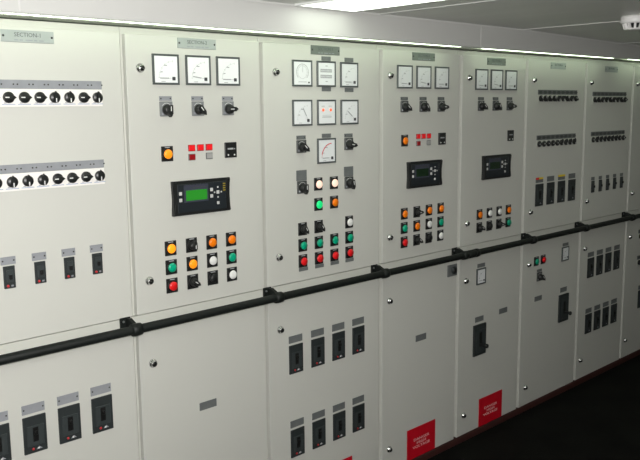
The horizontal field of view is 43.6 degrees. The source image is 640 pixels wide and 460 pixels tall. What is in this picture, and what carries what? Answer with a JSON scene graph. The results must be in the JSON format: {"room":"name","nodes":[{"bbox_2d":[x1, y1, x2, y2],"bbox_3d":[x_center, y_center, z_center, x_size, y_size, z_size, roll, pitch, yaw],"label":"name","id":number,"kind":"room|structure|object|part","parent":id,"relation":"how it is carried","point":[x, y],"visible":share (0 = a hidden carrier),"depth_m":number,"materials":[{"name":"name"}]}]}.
{"room":"electrical room","nodes":[
{"label":"electrical room","id":0,"kind":"room"},
{"bbox_2d":[260,0,639,45],"bbox_3d":[1.059,-0.674,1.841,8.600,0.095,3.202,-9,12,-43],"label":"ceiling","id":1,"kind":"structure","parent":0,"point":[518,14],"depth_m":3.31,"materials":[{"name":"white paint"}]},
{"bbox_2d":[0,0,639,62],"bbox_3d":[-0.309,-0.841,3.248,8.580,0.146,0.740,-9,12,-43],"label":"wall","id":2,"kind":"structure","parent":1,"relation":"attached to","point":[233,15],"depth_m":2.99,"materials":[{"name":"paint"}]},
{"bbox_2d":[0,12,209,28],"bbox_3d":[-0.921,-0.616,2.208,1.502,0.029,0.044,-9,12,-43],"label":"strip light","id":3,"kind":"object","parent":2,"relation":"attached to","point":[0,12],"visible":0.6,"depth_m":2.44,"materials":[{"name":"white plastic"}]},
{"bbox_2d":[210,28,457,46],"bbox_3d":[0.131,-0.780,3.210,1.414,0.029,0.044,-9,12,-43],"label":"strip light","id":4,"kind":"object","parent":2,"relation":"attached to","point":[210,28],"visible":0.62,"depth_m":3.08,"materials":[{"name":"white plastic"}]},
{"bbox_2d":[482,48,604,57],"bbox_3d":[1.246,-0.955,4.274,1.330,0.029,0.044,-9,12,-43],"label":"strip light","id":5,"kind":"object","parent":2,"relation":"attached to","point":[482,48],"visible":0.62,"depth_m":4.17,"materials":[{"name":"white plastic"}]},
{"bbox_2d":[295,0,446,11],"bbox_3d":[0.453,-0.774,2.576,0.310,0.008,1.250,-9,12,-43],"label":"recessed light","id":6,"kind":"object","parent":1,"relation":"in","point":[339,5],"visible":1,"depth_m":2.90,"materials":[{"name":"white plastic"}]},
{"bbox_2d":[240,0,639,46],"bbox_3d":[-0.050,-0.810,2.982,8.580,0.051,0.006,-9,12,-43],"label":"trim","id":7,"kind":"structure","parent":1,"relation":"attached to","point":[259,1],"depth_m":3.56,"materials":[{"name":"white"}]},
{"bbox_2d":[381,0,499,14],"bbox_3d":[1.351,-0.717,2.126,0.012,0.003,3.190,-9,12,-43],"label":"trim","id":8,"kind":"structure","parent":1,"relation":"attached to","point":[488,0],"depth_m":3.03,"materials":[{"name":"grey"}]},
{"bbox_2d":[523,21,619,29],"bbox_3d":[2.120,-0.837,2.860,0.012,0.003,3.190,-9,12,-43],"label":"trim","id":9,"kind":"structure","parent":1,"relation":"attached to","point":[612,21],"depth_m":3.79,"materials":[{"name":"white metal"}]},
{"bbox_2d":[620,15,639,30],"bbox_3d":[1.358,-0.892,3.446,0.119,0.058,0.119,-9,12,-43],"label":"smoke detector","id":10,"kind":"object","parent":1,"relation":"attached to","point":[629,22],"visible":1,"depth_m":3.42,"materials":[{"name":"white plastic"}]},
{"bbox_2d":[427,355,639,459],"bbox_3d":[0.698,1.385,2.557,8.600,0.050,4.300,-9,12,-43],"label":"floor","id":11,"kind":"structure","parent":0,"point":[598,418],"depth_m":4.33,"materials":[{"name":"rubber"}]},
{"bbox_2d":[412,349,639,459],"bbox_3d":[0.361,1.089,4.223,5.465,0.036,0.600,-9,12,-43],"label":"baseboard","id":12,"kind":"structure","parent":11,"relation":"on","point":[478,430],"depth_m":4.55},
{"bbox_2d":[0,18,138,459],"bbox_3d":[-1.051,0.319,2.721,0.617,1.965,0.617,-9,12,-43],"label":"switchboard section","id":13,"kind":"object","parent":12,"relation":"on","point":[65,259],"visible":1,"depth_m":2.51,"materials":[{"name":"paint"}]},
{"bbox_3d":[-0.907,-0.388,2.337,0.036,0.033,0.013,-9,12,-43],"label":"knob","id":14,"kind":"part","parent":13,"relation":"part of","materials":[{"name":"black plastic"}]},
{"bbox_3d":[-0.910,-0.143,2.370,0.033,0.036,0.013,-9,12,-43],"label":"knob","id":15,"kind":"part","parent":13,"relation":"part of","materials":[{"name":"black plastic"}]},
{"bbox_3d":[-0.873,-0.393,2.370,0.036,0.033,0.013,-9,12,-43],"label":"knob","id":16,"kind":"part","parent":13,"relation":"part of","materials":[{"name":"black plastic"}]},
{"bbox_3d":[-0.864,-0.572,2.363,0.162,0.035,0.004,-9,12,-43],"label":"name plate","id":17,"kind":"part","parent":13,"relation":"part of","materials":[{"name":"grey metal"}]},
{"bbox_3d":[-0.876,-0.149,2.402,0.033,0.036,0.013,-9,12,-43],"label":"knob","id":18,"kind":"part","parent":13,"relation":"part of","materials":[{"name":"black plastic"}]},
{"bbox_3d":[-0.839,-0.398,2.403,0.036,0.033,0.013,-9,12,-43],"label":"knob","id":19,"kind":"part","parent":13,"relation":"part of","materials":[{"name":"black plastic"}]},
{"bbox_3d":[-0.842,-0.154,2.435,0.033,0.036,0.013,-9,12,-43],"label":"knob","id":20,"kind":"part","parent":13,"relation":"part of","materials":[{"name":"black plastic"}]},
{"bbox_3d":[-0.805,-0.405,2.434,0.033,0.036,0.013,-9,12,-43],"label":"knob","id":21,"kind":"part","parent":13,"relation":"part of","materials":[{"name":"black plastic"}]},
{"bbox_3d":[-0.806,-0.158,2.469,0.036,0.033,0.013,-9,12,-43],"label":"knob","id":22,"kind":"part","parent":13,"relation":"part of","materials":[{"name":"black plastic"}]},
{"bbox_3d":[-0.863,-0.138,2.445,0.598,0.939,0.022,-9,12,-43],"label":"door","id":23,"kind":"part","parent":13,"relation":"part of","materials":[{"name":"paint"}]},
{"bbox_3d":[-0.771,-0.410,2.467,0.033,0.036,0.013,-9,12,-43],"label":"knob","id":24,"kind":"part","parent":13,"relation":"part of","materials":[{"name":"black plastic"}]},
{"bbox_3d":[-0.853,0.852,2.597,0.598,0.938,0.022,-9,12,-43],"label":"door","id":25,"kind":"part","parent":13,"relation":"part of","materials":[{"name":"paint"}]},
{"bbox_3d":[-0.772,-0.163,2.502,0.036,0.033,0.013,-9,12,-43],"label":"knob","id":26,"kind":"part","parent":13,"relation":"part of","materials":[{"name":"black plastic"}]},
{"bbox_3d":[-0.736,-0.414,2.501,0.036,0.033,0.013,-9,12,-43],"label":"knob","id":27,"kind":"part","parent":13,"relation":"part of","materials":[{"name":"black plastic"}]},
{"bbox_3d":[-0.738,-0.169,2.535,0.036,0.033,0.013,-9,12,-43],"label":"knob","id":28,"kind":"part","parent":13,"relation":"part of","materials":[{"name":"black plastic"}]},
{"bbox_3d":[-0.703,-0.421,2.533,0.033,0.036,0.013,-9,12,-43],"label":"knob","id":29,"kind":"part","parent":13,"relation":"part of","materials":[{"name":"black plastic"}]},
{"bbox_3d":[-0.704,-0.175,2.566,0.033,0.036,0.013,-9,12,-43],"label":"knob","id":30,"kind":"part","parent":13,"relation":"part of","materials":[{"name":"black plastic"}]},
{"bbox_2d":[0,212,639,364],"bbox_3d":[0.689,0.118,3.927,5.270,0.054,0.082,-9,12,-43],"label":"handrail","id":31,"kind":"object","parent":13,"relation":"attached to","point":[128,326],"visible":1,"depth_m":3.08,"materials":[{"name":"black metal"}]},
{"bbox_2d":[119,27,266,459],"bbox_3d":[-0.615,0.252,3.126,0.580,1.965,0.634,-9,12,-43],"label":"switchboard section","id":32,"kind":"object","parent":12,"relation":"on","point":[191,102],"visible":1,"depth_m":2.86,"materials":[{"name":"paint"}]},
{"bbox_2d":[159,101,173,116],"bbox_3d":[-0.513,-0.409,2.708,0.050,0.053,0.034,-9,12,-43],"label":"switch","id":33,"kind":"object","parent":32,"relation":"attached to","point":[166,108],"depth_m":2.70,"materials":[{"name":"black plastic"}]},
{"bbox_2d":[161,146,172,161],"bbox_3d":[-0.523,-0.261,2.739,0.047,0.052,0.007,-9,12,-43],"label":"lamp","id":34,"kind":"object","parent":32,"relation":"attached to","point":[166,151],"depth_m":2.73,"materials":[{"name":"orange plastic"}]},
{"bbox_2d":[165,259,176,274],"bbox_3d":[-0.519,0.130,2.799,0.047,0.052,0.007,-9,12,-43],"label":"lamp","id":35,"kind":"object","parent":32,"relation":"attached to","point":[170,264],"depth_m":2.79,"materials":[{"name":"teal plastic"}]},
{"bbox_2d":[165,240,176,255],"bbox_3d":[-0.520,0.064,2.788,0.047,0.052,0.007,-9,12,-43],"label":"lamp","id":36,"kind":"object","parent":32,"relation":"attached to","point":[170,245],"depth_m":2.78,"materials":[{"name":"orange"}]},
{"bbox_3d":[-0.433,-0.205,2.855,0.560,0.939,0.022,-9,12,-43],"label":"door","id":37,"kind":"part","parent":32,"relation":"part of","materials":[{"name":"paint"}]},
{"bbox_2d":[186,237,197,252],"bbox_3d":[-0.449,0.055,2.840,0.047,0.052,0.031,-9,12,-43],"label":"switch","id":38,"kind":"object","parent":32,"relation":"attached to","point":[191,242],"depth_m":2.84,"materials":[{"name":"black plastic"}]},
{"bbox_2d":[186,256,197,271],"bbox_3d":[-0.456,0.120,2.859,0.047,0.052,0.007,-9,12,-43],"label":"lamp","id":39,"kind":"object","parent":32,"relation":"attached to","point":[191,261],"depth_m":2.85,"materials":[{"name":"orange plastic"}]},
{"bbox_2d":[187,274,200,289],"bbox_3d":[-0.447,0.186,2.861,0.047,0.052,0.031,-9,12,-43],"label":"switch","id":40,"kind":"object","parent":32,"relation":"attached to","point":[193,280],"depth_m":2.86,"materials":[{"name":"black plastic"}]},
{"bbox_3d":[-0.427,-0.647,2.779,0.162,0.035,0.004,-9,12,-43],"label":"name plate","id":41,"kind":"part","parent":32,"relation":"part of","materials":[{"name":"grey metal"}]},
{"bbox_2d":[191,101,206,115],"bbox_3d":[-0.419,-0.425,2.798,0.050,0.050,0.034,-9,12,-43],"label":"switch","id":42,"kind":"object","parent":32,"relation":"attached to","point":[198,108],"depth_m":2.79,"materials":[{"name":"black plastic"}]},
{"bbox_3d":[-0.423,0.785,3.007,0.560,0.938,0.022,-9,12,-43],"label":"door","id":43,"kind":"part","parent":32,"relation":"part of","materials":[{"name":"paint"}]},
{"bbox_2d":[206,234,216,249],"bbox_3d":[-0.393,0.044,2.909,0.047,0.052,0.007,-9,12,-43],"label":"lamp","id":44,"kind":"object","parent":32,"relation":"attached to","point":[211,239],"depth_m":2.90,"materials":[{"name":"orange plastic"}]},
{"bbox_2d":[207,252,217,267],"bbox_3d":[-0.393,0.110,2.920,0.047,0.052,0.007,-9,12,-43],"label":"lamp","id":45,"kind":"object","parent":32,"relation":"attached to","point":[212,257],"depth_m":2.91,"materials":[{"name":"white plastic"}]},
{"bbox_2d":[222,101,237,114],"bbox_3d":[-0.323,-0.440,2.889,0.051,0.050,0.034,-9,12,-43],"label":"switch","id":46,"kind":"object","parent":32,"relation":"attached to","point":[228,107],"depth_m":2.89,"materials":[{"name":"black plastic"}]},
{"bbox_2d":[226,231,235,246],"bbox_3d":[-0.330,0.034,2.970,0.047,0.052,0.007,-9,12,-43],"label":"lamp","id":47,"kind":"object","parent":32,"relation":"attached to","point":[230,235],"depth_m":2.96,"materials":[{"name":"orange plastic"}]},
{"bbox_2d":[226,249,236,263],"bbox_3d":[-0.329,0.100,2.980,0.047,0.052,0.007,-9,12,-43],"label":"lamp","id":48,"kind":"object","parent":32,"relation":"attached to","point":[231,254],"depth_m":2.97,"materials":[{"name":"teal plastic"}]},
{"bbox_2d":[227,266,236,281],"bbox_3d":[-0.328,0.165,2.990,0.047,0.052,0.007,-9,12,-43],"label":"lamp","id":49,"kind":"object","parent":32,"relation":"attached to","point":[231,270],"depth_m":2.98,"materials":[{"name":"white plastic"}]},
{"bbox_2d":[257,36,379,459],"bbox_3d":[-0.167,0.182,3.553,0.667,1.965,0.634,-9,12,-43],"label":"switchboard section","id":50,"kind":"object","parent":12,"relation":"on","point":[319,100],"visible":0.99,"depth_m":3.31,"materials":[{"name":"paint"}]},
{"bbox_2d":[297,181,308,194],"bbox_3d":[-0.062,-0.168,3.183,0.050,0.053,0.034,-9,12,-43],"label":"switch","id":51,"kind":"object","parent":50,"relation":"attached to","point":[302,186],"depth_m":3.18,"materials":[{"name":"black plastic"}]},
{"bbox_2d":[296,140,309,152],"bbox_3d":[-0.064,-0.330,3.158,0.050,0.050,0.034,-9,12,-43],"label":"switch","id":52,"kind":"object","parent":50,"relation":"attached to","point":[302,146],"depth_m":3.15,"materials":[{"name":"black plastic"}]},
{"bbox_2d":[298,222,308,235],"bbox_3d":[-0.061,-0.003,3.210,0.047,0.052,0.031,-9,12,-43],"label":"switch","id":53,"kind":"object","parent":50,"relation":"attached to","point":[303,227],"depth_m":3.21,"materials":[{"name":"black plastic"}]},
{"bbox_2d":[314,198,322,210],"bbox_3d":[-0.005,-0.105,3.267,0.047,0.052,0.007,-9,12,-43],"label":"lamp","id":54,"kind":"object","parent":50,"relation":"attached to","point":[318,202],"depth_m":3.26,"materials":[{"name":"green plastic"}]},
{"bbox_2d":[314,177,322,190],"bbox_3d":[-0.006,-0.187,3.254,0.047,0.052,0.007,-9,12,-43],"label":"lamp","id":55,"kind":"object","parent":50,"relation":"attached to","point":[318,181],"depth_m":3.25,"materials":[{"name":"beige plastic"}]},
{"bbox_3d":[0.016,-0.275,3.283,0.650,0.939,0.022,-9,12,-43],"label":"door","id":56,"kind":"part","parent":50,"relation":"part of","materials":[{"name":"paint"}]},
{"bbox_2d":[314,220,324,232],"bbox_3d":[0.004,-0.013,3.272,0.047,0.052,0.031,-9,12,-43],"label":"switch","id":57,"kind":"object","parent":50,"relation":"attached to","point":[319,225],"depth_m":3.27,"materials":[{"name":"black plastic"}]},
{"bbox_3d":[0.026,0.715,3.435,0.650,0.938,0.022,-9,12,-43],"label":"door","id":58,"kind":"part","parent":50,"relation":"part of","materials":[{"name":"paint"}]},
{"bbox_3d":[0.022,-0.720,3.207,0.162,0.035,0.004,-9,12,-43],"label":"name plate","id":59,"kind":"part","parent":50,"relation":"part of","materials":[{"name":"grey"}]},
{"bbox_2d":[330,176,337,188],"bbox_3d":[0.059,-0.196,3.316,0.047,0.052,0.007,-9,12,-43],"label":"lamp","id":60,"kind":"object","parent":50,"relation":"attached to","point":[333,179],"depth_m":3.31,"materials":[{"name":"beige plastic"}]},
{"bbox_2d":[345,215,352,228],"bbox_3d":[0.125,-0.034,3.404,0.047,0.052,0.007,-9,12,-43],"label":"lamp","id":61,"kind":"object","parent":50,"relation":"attached to","point":[348,218],"depth_m":3.39,"materials":[{"name":"white plastic"}]},
{"bbox_2d":[344,176,355,188],"bbox_3d":[0.132,-0.198,3.369,0.050,0.052,0.034,-9,12,-43],"label":"switch","id":62,"kind":"object","parent":50,"relation":"attached to","point":[349,181],"depth_m":3.36,"materials":[{"name":"black plastic"}]},
{"bbox_2d":[344,138,357,149],"bbox_3d":[0.130,-0.360,3.344,0.050,0.050,0.034,-9,12,-43],"label":"switch","id":63,"kind":"object","parent":50,"relation":"attached to","point":[349,143],"depth_m":3.34,"materials":[{"name":"black plastic"}]},
{"bbox_2d":[377,45,459,459],"bbox_3d":[0.281,0.112,3.981,0.579,1.965,0.634,-9,12,-43],"label":"switchboard section","id":64,"kind":"object","parent":12,"relation":"on","point":[419,87],"visible":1,"depth_m":3.74,"materials":[{"name":"paint"}]},
{"bbox_2d":[401,222,407,233],"bbox_3d":[0.387,-0.009,3.663,0.047,0.052,0.007,-9,12,-43],"label":"lamp","id":65,"kind":"object","parent":64,"relation":"attached to","point":[404,225],"depth_m":3.65,"materials":[{"name":"teal plastic"}]},
{"bbox_2d":[401,208,407,219],"bbox_3d":[0.386,-0.074,3.653,0.047,0.052,0.007,-9,12,-43],"label":"lamp","id":66,"kind":"object","parent":64,"relation":"attached to","point":[404,211],"depth_m":3.64,"materials":[{"name":"orange plastic"}]},
{"bbox_2d":[401,135,407,146],"bbox_3d":[0.382,-0.403,3.602,0.047,0.052,0.007,-9,12,-43],"label":"lamp","id":67,"kind":"object","parent":64,"relation":"attached to","point":[404,138],"depth_m":3.59,"materials":[{"name":"orange plastic"}]},
{"bbox_2d":[400,101,411,111],"bbox_3d":[0.388,-0.551,3.567,0.050,0.050,0.034,-9,12,-43],"label":"switch","id":68,"kind":"object","parent":64,"relation":"attached to","point":[405,106],"depth_m":3.56,"materials":[{"name":"black plastic"}]},
{"bbox_2d":[413,220,419,231],"bbox_3d":[0.451,-0.019,3.725,0.047,0.052,0.007,-9,12,-43],"label":"lamp","id":69,"kind":"object","parent":64,"relation":"attached to","point":[416,223],"depth_m":3.71,"materials":[{"name":"orange plastic"}]},
{"bbox_3d":[0.477,0.644,3.865,0.554,0.938,0.022,-9,12,-43],"label":"door","id":70,"kind":"part","parent":64,"relation":"part of","materials":[{"name":"paint"}]},
{"bbox_2d":[413,234,422,245],"bbox_3d":[0.460,0.047,3.726,0.047,0.052,0.031,-9,12,-43],"label":"switch","id":71,"kind":"object","parent":64,"relation":"attached to","point":[417,238],"depth_m":3.72,"materials":[{"name":"black plastic"}]},
{"bbox_2d":[413,206,423,217],"bbox_3d":[0.459,-0.083,3.706,0.047,0.052,0.031,-9,12,-43],"label":"switch","id":72,"kind":"object","parent":64,"relation":"attached to","point":[418,211],"depth_m":3.70,"materials":[{"name":"black plastic"}]},
{"bbox_3d":[0.467,-0.346,3.713,0.554,0.939,0.022,-9,12,-43],"label":"door","id":73,"kind":"part","parent":64,"relation":"part of","materials":[{"name":"paint"}]},
{"bbox_2d":[407,419,434,459],"bbox_3d":[0.497,1.030,3.923,0.218,0.155,0.002,-9,12,-43],"label":"warning sign","id":74,"kind":"object","parent":64,"relation":"attached to","point":[420,439],"visible":1,"depth_m":3.92,"materials":[{"name":"red plastic"}]},
{"bbox_3d":[0.472,-0.788,3.636,0.162,0.035,0.004,-9,12,-43],"label":"name plate","id":75,"kind":"part","parent":64,"relation":"part of","materials":[{"name":"grey metal"}]},
{"bbox_2d":[419,101,430,111],"bbox_3d":[0.484,-0.566,3.659,0.050,0.050,0.034,-9,12,-43],"label":"switch","id":76,"kind":"object","parent":64,"relation":"attached to","point":[424,106],"depth_m":3.65,"materials":[{"name":"black plastic"}]},
{"bbox_2d":[425,218,431,229],"bbox_3d":[0.516,-0.029,3.787,0.047,0.052,0.007,-9,12,-43],"label":"lamp","id":77,"kind":"object","parent":64,"relation":"attached to","point":[428,221],"depth_m":3.78,"materials":[{"name":"white plastic"}]},
{"bbox_2d":[426,204,432,215],"bbox_3d":[0.518,-0.094,3.773,0.047,0.052,0.015,-9,12,-43],"label":"lamp","id":78,"kind":"object","parent":64,"relation":"attached to","point":[429,207],"depth_m":3.77,"materials":[{"name":"orange plastic"}]},
{"bbox_2d":[437,230,443,240],"bbox_3d":[0.584,0.026,3.855,0.047,0.052,0.015,-9,12,-43],"label":"lamp","id":79,"kind":"object","parent":64,"relation":"attached to","point":[440,233],"depth_m":3.85,"materials":[{"name":"white plastic"}]},
{"bbox_2d":[437,216,443,227],"bbox_3d":[0.581,-0.039,3.848,0.047,0.052,0.007,-9,12,-43],"label":"lamp","id":80,"kind":"object","parent":64,"relation":"attached to","point":[440,219],"depth_m":3.84,"materials":[{"name":"teal plastic"}]},
{"bbox_2d":[437,202,443,213],"bbox_3d":[0.580,-0.105,3.838,0.047,0.052,0.007,-9,12,-43],"label":"lamp","id":81,"kind":"object","parent":64,"relation":"attached to","point":[440,205],"depth_m":3.83,"materials":[{"name":"orange plastic"}]},
{"bbox_2d":[437,101,448,111],"bbox_3d":[0.580,-0.581,3.751,0.050,0.050,0.034,-9,12,-43],"label":"switch","id":82,"kind":"object","parent":64,"relation":"attached to","point":[442,106],"depth_m":3.75,"materials":[{"name":"black plastic"}]},
{"bbox_2d":[447,264,456,276],"bbox_3d":[0.658,0.200,3.951,0.074,0.058,0.017,-9,12,-43],"label":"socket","id":83,"kind":"object","parent":64,"relation":"attached to","point":[451,268],"depth_m":3.94,"materials":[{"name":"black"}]},
{"bbox_2d":[453,50,525,437],"bbox_3d":[0.707,0.048,4.371,0.583,1.965,0.657,-9,12,-43],"label":"switchboard section","id":84,"kind":"object","parent":12,"relation":"on","point":[491,85],"visible":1,"depth_m":4.14,"materials":[{"name":"paint"}]},
{"bbox_2d":[477,209,482,219],"bbox_3d":[0.816,-0.078,4.066,0.047,0.052,0.015,-9,12,-43],"label":"lamp","id":85,"kind":"object","parent":84,"relation":"attached to","point":[479,211],"depth_m":4.06,"materials":[{"name":"orange plastic"}]},
{"bbox_2d":[476,222,485,232],"bbox_3d":[0.822,-0.011,4.071,0.047,0.052,0.031,-9,12,-43],"label":"switch","id":86,"kind":"object","parent":84,"relation":"attached to","point":[480,228],"depth_m":4.07,"materials":[{"name":"black plastic"}]},
{"bbox_2d":[478,101,487,110],"bbox_3d":[0.812,-0.617,3.972,0.050,0.050,0.034,-9,12,-43],"label":"switch","id":87,"kind":"object","parent":84,"relation":"attached to","point":[482,106],"depth_m":3.97,"materials":[{"name":"black plastic"}]},
{"bbox_3d":[0.856,0.601,4.165,0.024,0.024,0.044,-9,12,-43],"label":"handle","id":88,"kind":"part","parent":84,"relation":"part of","materials":[{"name":"black plastic"}]},
{"bbox_3d":[0.894,0.579,4.263,0.558,0.938,0.022,-9,12,-43],"label":"door","id":89,"kind":"part","parent":84,"relation":"part of","materials":[{"name":"paint"}]},
{"bbox_2d":[478,389,501,426],"bbox_3d":[0.923,0.963,4.329,0.218,0.155,0.002,-9,12,-43],"label":"warning sign","id":90,"kind":"object","parent":84,"relation":"attached to","point":[490,406],"visible":1,"depth_m":4.33,"materials":[{"name":"red plastic"}]},
{"bbox_2d":[487,207,492,217],"bbox_3d":[0.879,-0.088,4.127,0.047,0.052,0.015,-9,12,-43],"label":"lamp","id":91,"kind":"object","parent":84,"relation":"attached to","point":[489,209],"depth_m":4.12,"materials":[{"name":"white plastic"}]},
{"bbox_3d":[0.686,0.044,4.392,0.583,1.965,0.597,-9,12,-43],"label":"frame","id":92,"kind":"part","parent":84,"relation":"part of","materials":[{"name":"paint"}]},
{"bbox_3d":[0.885,-0.411,4.111,0.558,0.939,0.022,-9,12,-43],"label":"door","id":93,"kind":"part","parent":84,"relation":"part of","materials":[{"name":"paint"}]},
{"bbox_3d":[0.893,-0.850,4.038,0.162,0.035,0.004,-9,12,-43],"label":"name plate","id":94,"kind":"part","parent":84,"relation":"part of","materials":[{"name":"grey metal"}]},
{"bbox_2d":[492,101,501,110],"bbox_3d":[0.903,-0.631,4.059,0.050,0.050,0.034,-9,12,-43],"label":"switch","id":95,"kind":"object","parent":84,"relation":"attached to","point":[496,105],"depth_m":4.05,"materials":[{"name":"black plastic"}]},
{"bbox_2d":[496,206,501,216],"bbox_3d":[0.940,-0.099,4.190,0.047,0.052,0.007,-9,12,-43],"label":"lamp","id":96,"kind":"object","parent":84,"relation":"attached to","point":[498,208],"depth_m":4.18,"materials":[{"name":"white plastic"}]},
{"bbox_2d":[496,219,504,228],"bbox_3d":[0.949,-0.031,4.192,0.047,0.052,0.031,-9,12,-43],"label":"switch","id":97,"kind":"object","parent":84,"relation":"attached to","point":[499,222],"depth_m":4.19,"materials":[{"name":"black plastic"}]},
{"bbox_2d":[506,204,511,214],"bbox_3d":[1.005,-0.108,4.247,0.047,0.052,0.015,-9,12,-43],"label":"lamp","id":98,"kind":"object","parent":84,"relation":"attached to","point":[508,206],"depth_m":4.24,"materials":[{"name":"orange plastic"}]},
{"bbox_2d":[506,101,516,109],"bbox_3d":[0.995,-0.646,4.147,0.050,0.050,0.034,-9,12,-43],"label":"switch","id":99,"kind":"object","parent":84,"relation":"attached to","point":[510,105],"depth_m":4.14,"materials":[{"name":"black plastic"}]},
{"bbox_2d":[516,55,585,407],"bbox_3d":[1.148,-0.021,4.791,0.643,1.965,0.657,-9,12,-43],"label":"switchboard section","id":100,"kind":"object","parent":12,"relation":"on","point":[554,86],"visible":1,"depth_m":4.57,"materials":[{"name":"paint"}]},
{"bbox_2d":[534,256,538,265],"bbox_3d":[1.220,0.176,4.503,0.047,0.052,0.007,-9,12,-43],"label":"lamp","id":101,"kind":"object","parent":100,"relation":"attached to","point":[536,258],"depth_m":4.49,"materials":[{"name":"teal plastic"}]},
{"bbox_2d":[537,271,545,280],"bbox_3d":[1.256,0.266,4.533,0.050,0.050,0.034,-9,12,-43],"label":"switch","id":102,"kind":"object","parent":100,"relation":"attached to","point":[540,274],"depth_m":4.53,"materials":[{"name":"black plastic"}]},
{"bbox_3d":[1.335,0.510,4.684,0.618,0.938,0.022,-9,12,-43],"label":"door","id":103,"kind":"part","parent":100,"relation":"part of","materials":[{"name":"paint"}]},
{"bbox_3d":[1.127,-0.025,4.812,0.643,1.965,0.597,-9,12,-43],"label":"frame","id":104,"kind":"part","parent":100,"relation":"part of","materials":[{"name":"paint"}]},
{"bbox_3d":[1.325,-0.480,4.532,0.618,0.939,0.022,-9,12,-43],"label":"door","id":105,"kind":"part","parent":100,"relation":"part of","materials":[{"name":"paint"}]},
{"bbox_3d":[1.330,-0.914,4.455,0.162,0.035,0.004,-9,12,-43],"label":"name plate","id":106,"kind":"part","parent":100,"relation":"part of","materials":[{"name":"grey metal"}]},
{"bbox_2d":[573,59,632,379],"bbox_3d":[1.586,-0.094,5.236,0.614,1.965,0.617,-9,12,-43],"label":"switchboard section","id":107,"kind":"object","parent":12,"relation":"on","point":[608,84],"visible":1,"depth_m":5.00,"materials":[{"name":"paint"}]},
{"bbox_3d":[1.787,0.439,5.115,0.590,0.938,0.022,-9,12,-43],"label":"door","id":108,"kind":"part","parent":107,"relation":"part of","materials":[{"name":"paint"}]},
{"bbox_3d":[1.579,-0.095,5.243,0.614,1.965,0.597,-9,12,-43],"label":"frame","id":109,"kind":"part","parent":107,"relation":"part of","materials":[{"name":"paint"}]},
{"bbox_3d":[1.777,-0.551,4.963,0.590,0.939,0.022,-9,12,-43],"label":"door","id":110,"kind":"part","parent":107,"relation":"part of","materials":[{"name":"paint"}]},
{"bbox_3d":[1.783,-0.982,4.888,0.162,0.035,0.004,-9,12,-43],"label":"name plate","id":111,"kind":"part","parent":107,"relation":"part of","materials":[{"name":"grey metal"}]},
{"bbox_2d":[619,62,639,357],"bbox_3d":[2.028,-0.164,5.658,0.616,1.965,0.616,-9,12,-43],"label":"switchboard section","id":112,"kind":"object","parent":12,"relation":"on","point":[630,305],"visible":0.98,"depth_m":5.34,"materials":[{"name":"paint"}]},
{"bbox_3d":[2.229,0.370,5.537,0.592,0.938,0.022,-9,12,-43],"label":"door","id":113,"kind":"part","parent":112,"relation":"part of","materials":[{"name":"paint"}]},
{"bbox_3d":[2.220,-0.620,5.384,0.592,0.939,0.022,-9,12,-43],"label":"door","id":114,"kind":"part","parent":112,"relation":"part of","materials":[{"name":"paint"}]},
{"bbox_3d":[2.022,-0.165,5.665,0.616,1.965,0.597,-9,12,-43],"label":"frame","id":115,"kind":"part","parent":112,"relation":"part of","materials":[{"name":"paint"}]}
]}

